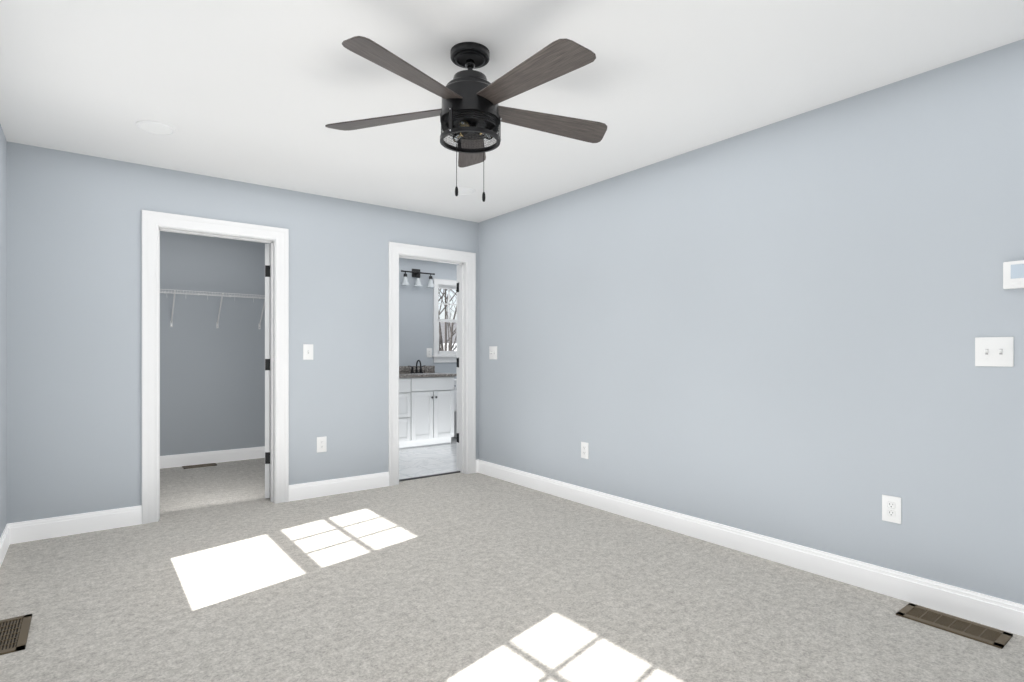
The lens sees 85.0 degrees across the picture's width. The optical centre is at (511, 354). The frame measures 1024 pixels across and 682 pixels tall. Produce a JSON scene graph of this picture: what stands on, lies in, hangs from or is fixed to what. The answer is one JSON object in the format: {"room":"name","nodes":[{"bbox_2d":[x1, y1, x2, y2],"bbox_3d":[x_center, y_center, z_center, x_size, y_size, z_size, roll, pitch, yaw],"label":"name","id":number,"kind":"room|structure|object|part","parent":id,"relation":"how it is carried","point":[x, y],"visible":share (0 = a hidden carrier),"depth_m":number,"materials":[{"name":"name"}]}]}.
{"room":"empty bedroom","nodes":[
{"label":"empty bedroom","id":0,"kind":"room"},
{"bbox_2d":[0,124,6,536],"bbox_3d":[-2.204,-0.073,2.146,0.140,2.440,7.475,0,0,-37],"label":"wall","id":1,"kind":"structure","parent":0,"point":[3,331],"depth_m":3.24,"materials":[{"name":"paint"}]},
{"bbox_2d":[0,523,11,566],"bbox_3d":[-1.504,1.085,1.353,0.014,0.125,5.115,0,0,-37],"label":"baseboard","id":2,"kind":"structure","parent":1,"relation":"attached to","point":[6,537],"depth_m":3.23,"materials":[{"name":"white wood"}]},
{"bbox_2d":[7,141,477,523],"bbox_3d":[-1.061,-0.073,4.984,5.398,2.440,0.125,0,0,-37],"label":"wall","id":3,"kind":"structure","parent":0,"point":[74,333],"depth_m":3.74,"materials":[{"name":"paint"}]},
{"bbox_2d":[12,505,141,543],"bbox_3d":[-2.772,1.085,3.594,0.651,0.125,0.014,0,0,-37],"label":"baseboard","id":4,"kind":"structure","parent":3,"relation":"attached to","point":[39,529],"depth_m":3.57,"materials":[{"name":"white wood"}]},
{"bbox_2d":[142,210,288,523],"bbox_3d":[-2.168,0.082,4.129,0.959,2.130,0.148,0,0,-37],"label":"trim","id":5,"kind":"structure","parent":3,"relation":"attached to","point":[154,223],"depth_m":4.02,"materials":[{"name":"white wood"}]},
{"bbox_2d":[265,244,269,497],"bbox_3d":[-2.022,0.128,4.792,0.344,2.014,0.730,0,0,-37],"label":"closet door","id":6,"kind":"structure","parent":3,"relation":"in","point":[267,370],"depth_m":4.42,"materials":[{"name":"white wood"}]},
{"bbox_2d":[303,344,312,359],"bbox_3d":[-1.626,-0.023,4.464,0.080,0.124,0.018,0,0,-37],"label":"light switch","id":7,"kind":"object","parent":3,"relation":"attached to","point":[307,351],"visible":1,"depth_m":4.46,"materials":[{"name":"white plastic"}]},
{"bbox_2d":[317,436,326,452],"bbox_3d":[-1.544,0.727,4.533,0.080,0.124,0.008,0,0,-37],"label":"outlet","id":8,"kind":"object","parent":3,"relation":"attached to","point":[321,444],"visible":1,"depth_m":4.53,"materials":[{"name":"white plastic"}]},
{"bbox_2d":[289,472,388,500],"bbox_3d":[-1.414,1.085,4.628,0.846,0.125,0.014,0,0,-37],"label":"baseboard","id":9,"kind":"structure","parent":3,"relation":"attached to","point":[301,491],"depth_m":4.60,"materials":[{"name":"white wood"}]},
{"bbox_2d":[388,242,475,485],"bbox_3d":[-0.754,0.080,5.206,0.904,2.135,0.148,0,0,-37],"label":"doorway","id":10,"kind":"structure","parent":3,"relation":"attached to","point":[465,261],"depth_m":5.37,"materials":[{"name":"white wood"}]},
{"bbox_2d":[457,265,458,469],"bbox_3d":[-0.320,0.126,5.785,0.694,2.019,0.249,0,0,-37],"label":"door","id":11,"kind":"structure","parent":3,"relation":"in","point":[457,367],"depth_m":5.50,"materials":[{"name":"white wood"}]},
{"bbox_2d":[160,231,457,455],"bbox_3d":[-2.335,-0.073,6.656,5.398,2.440,0.140,0,0,-37],"label":"wall","id":12,"kind":"structure","parent":0,"point":[212,387],"depth_m":5.97,"materials":[{"name":"paint"}]},
{"bbox_2d":[160,289,264,328],"bbox_3d":[-3.344,-0.462,5.603,2.206,0.358,0.313,0,0,-37],"label":"wire shelf","id":13,"kind":"object","parent":12,"relation":"attached to","point":[207,295],"visible":0.35,"depth_m":5.74,"materials":[{"name":"white metal"}]},
{"bbox_2d":[160,446,264,468],"bbox_3d":[-3.436,1.085,5.721,2.233,0.125,0.014,0,0,-37],"label":"baseboard","id":14,"kind":"structure","parent":12,"relation":"attached to","point":[171,461],"depth_m":5.90,"materials":[{"name":"white wood"}]},
{"bbox_2d":[401,269,434,287],"bbox_3d":[-1.234,-1.016,7.329,0.495,0.235,0.124,0,0,-37],"label":"sconce","id":15,"kind":"object","parent":12,"relation":"attached to","point":[416,273],"visible":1,"depth_m":7.33,"materials":[{"name":"black"}]},
{"bbox_2d":[427,348,431,356],"bbox_3d":[-1.110,-0.028,7.497,0.080,0.124,0.008,0,0,-37],"label":"outlet","id":16,"kind":"object","parent":12,"relation":"attached to","point":[429,352],"visible":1,"depth_m":7.50,"materials":[{"name":"white plastic"}]},
{"bbox_2d":[432,278,456,362],"bbox_3d":[-0.784,-0.463,7.803,0.800,1.133,0.175,0,0,-37],"label":"window","id":17,"kind":"structure","parent":12,"relation":"in","point":[438,356],"depth_m":7.63,"materials":[{"name":"white"}]},
{"bbox_2d":[399,437,459,480],"bbox_3d":[-0.743,1.140,6.524,2.775,0.014,2.000,0,0,-37],"label":"floor","id":18,"kind":"structure","parent":0,"point":[425,462],"depth_m":5.95,"materials":[{"name":"tile"}]},
{"bbox_2d":[399,360,456,448],"bbox_3d":[-1.282,0.599,6.990,1.032,1.072,0.600,0,0,-37],"label":"bathroom vanity","id":19,"kind":"object","parent":18,"relation":"on","point":[426,405],"visible":0.65,"depth_m":6.85,"materials":[{"name":"white wood"}]},
{"bbox_2d":[0,458,1023,681],"bbox_3d":[-0.113,1.207,3.739,5.398,0.120,7.475,0,0,-37],"label":"floor","id":20,"kind":"structure","parent":0,"point":[224,572],"depth_m":2.60,"materials":[{"name":"grey carpet"}]},
{"bbox_2d":[0,614,31,654],"bbox_3d":[-2.073,1.143,2.268,0.170,0.007,0.360,0,0,-37],"label":"floor air vent","id":21,"kind":"object","parent":20,"relation":"in","point":[14,631],"visible":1,"depth_m":2.29,"materials":[{"name":"brown metal"}]},
{"bbox_2d":[182,463,216,468],"bbox_3d":[-3.217,1.143,5.758,0.300,0.007,0.130,0,0,-37],"label":"floor vent","id":22,"kind":"object","parent":20,"relation":"in","point":[200,465],"visible":1,"depth_m":5.76,"materials":[{"name":"brown metal"}]},
{"bbox_2d":[896,603,1012,648],"bbox_3d":[1.869,1.143,2.373,0.170,0.007,0.360,0,0,-37],"label":"floor air vent","id":23,"kind":"object","parent":20,"relation":"in","point":[997,638],"visible":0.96,"depth_m":2.35,"materials":[{"name":"brown metal"}]},
{"bbox_2d":[0,0,1023,222],"bbox_3d":[-0.113,-1.353,3.739,5.398,0.120,7.475,0,0,-37],"label":"ceiling","id":24,"kind":"structure","parent":0,"point":[261,92],"depth_m":2.60,"materials":[{"name":"paint"}]},
{"bbox_2d":[135,120,175,134],"bbox_3d":[-2.025,-1.289,3.179,0.196,0.008,0.196,0,0,-37],"label":"recessed light","id":25,"kind":"object","parent":24,"relation":"in","point":[155,127],"visible":1,"depth_m":3.16,"materials":[{"name":"white plastic"}]},
{"bbox_2d":[450,187,474,194],"bbox_3d":[-0.386,-1.289,4.398,0.196,0.008,0.196,0,0,-37],"label":"recessed light","id":26,"kind":"object","parent":24,"relation":"in","point":[465,191],"visible":0.83,"depth_m":4.37,"materials":[{"name":"white"}]},
{"bbox_2d":[325,36,606,201],"bbox_3d":[-0.141,-0.973,2.367,1.280,0.641,1.249,0,0,-37],"label":"ceiling fan","id":27,"kind":"object","parent":24,"relation":"hanging from","point":[471,113],"visible":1,"depth_m":2.29,"materials":[{"name":"black metal"}]},
{"bbox_3d":[-0.548,-1.046,2.487,0.573,0.006,0.153,-2,12,15],"label":"blade","id":28,"kind":"part","parent":27,"relation":"part of","materials":[{"name":"brown wood"}]},
{"label":"blade","id":29,"kind":"part","parent":27,"relation":"part of","materials":[{"name":"brown wood"}]},
{"bbox_3d":[-0.202,-1.046,2.771,0.153,0.006,0.573,-12,-1,-4],"label":"blade","id":30,"kind":"part","parent":27,"relation":"part of","materials":[{"name":"brown wood"}]},
{"bbox_3d":[0.063,-1.046,2.095,0.153,0.006,0.573,15,-8,-39],"label":"blade","id":31,"kind":"part","parent":27,"relation":"part of","materials":[{"name":"brown wood"}]},
{"bbox_3d":[0.176,-1.046,2.529,0.573,0.006,0.153,2,-13,-21],"label":"blade","id":32,"kind":"part","parent":27,"relation":"part of","materials":[{"name":"brown wood"}]},
{"bbox_2d":[478,39,1023,604],"bbox_3d":[1.309,-0.073,3.417,0.125,2.440,5.240,0,0,-37],"label":"wall","id":33,"kind":"structure","parent":0,"point":[774,329],"depth_m":2.99,"materials":[{"name":"paint"}]},
{"bbox_2d":[489,346,496,358],"bbox_3d":[-0.182,-0.019,5.257,0.018,0.124,0.126,0,0,-37],"label":"light switch","id":34,"kind":"object","parent":33,"relation":"attached to","point":[492,352],"depth_m":5.26,"materials":[{"name":"white plastic"}]},
{"bbox_2d":[581,442,588,458],"bbox_3d":[0.559,0.734,4.294,0.008,0.124,0.080,0,0,-37],"label":"outlet","id":35,"kind":"object","parent":33,"relation":"attached to","point":[585,450],"visible":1,"depth_m":4.29,"materials":[{"name":"white plastic"}]},
{"bbox_2d":[476,459,1023,635],"bbox_3d":[1.205,1.085,3.416,0.043,0.125,5.115,0,0,-37],"label":"baseboard","id":36,"kind":"structure","parent":33,"relation":"attached to","point":[996,612],"depth_m":2.97,"materials":[{"name":"white wood"}]},
{"bbox_2d":[882,495,900,523],"bbox_3d":[1.805,0.734,2.657,0.008,0.124,0.080,0,0,-37],"label":"outlet","id":37,"kind":"object","parent":33,"relation":"attached to","point":[891,508],"visible":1,"depth_m":2.65,"materials":[{"name":"white plastic"}]},
{"bbox_2d":[975,337,1013,366],"bbox_3d":[2.030,-0.013,2.354,0.018,0.124,0.126,0,0,-37],"label":"light switch","id":38,"kind":"object","parent":33,"relation":"attached to","point":[995,351],"visible":1,"depth_m":2.35,"materials":[{"name":"white plastic"}]},
{"bbox_2d":[1003,260,1023,288],"bbox_3d":[2.089,-0.329,2.270,0.026,0.112,0.140,0,0,-37],"label":"thermostat","id":39,"kind":"object","parent":33,"relation":"attached to","point":[1013,274],"visible":0.96,"depth_m":2.29,"materials":[{"name":"white plastic"}]},
{"label":"outside","id":40,"kind":"structure","parent":0,"visible":0},
{"bbox_3d":[-4.165,4.247,21.969,100.000,0.200,120.000,0,0,-37],"label":"ground","id":41,"kind":"structure","parent":40,"visible":0},
{"bbox_2d":[438,288,443,350],"bbox_3d":[-2.486,-3.892,26.946,11.932,16.083,7.584,0,0,-37],"label":"tree","id":42,"kind":"object","parent":41,"relation":"on","point":[440,340],"depth_m":28.70,"materials":[{"name":"brown plant"}]},
{"bbox_2d":[438,289,456,350],"bbox_3d":[-2.733,-3.577,27.169,9.061,15.479,8.048,0,0,-37],"label":"tree","id":43,"kind":"object","parent":41,"relation":"on","point":[456,310],"depth_m":27.86,"materials":[{"name":"brown plant"}]},
{"bbox_2d":[439,322,456,350],"bbox_3d":[-6.475,0.497,48.105,14.800,7.300,12.420,0,0,-37],"label":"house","id":44,"kind":"structure","parent":41,"relation":"on","point":[443,331],"depth_m":47.50,"materials":[{"name":"white"}]},
{"bbox_2d":[439,289,456,350],"bbox_3d":[-2.975,-3.307,32.716,7.610,14.925,7.641,0,0,-37],"label":"tree","id":45,"kind":"object","parent":41,"relation":"on","point":[451,336],"depth_m":33.08,"materials":[{"name":"brown plant"}]},
{"bbox_2d":[439,289,456,350],"bbox_3d":[-4.210,-5.561,34.526,9.485,19.432,7.921,0,0,-37],"label":"tree","id":46,"kind":"object","parent":41,"relation":"on","point":[446,340],"depth_m":34.50,"materials":[{"name":"brown plant"}]}
]}

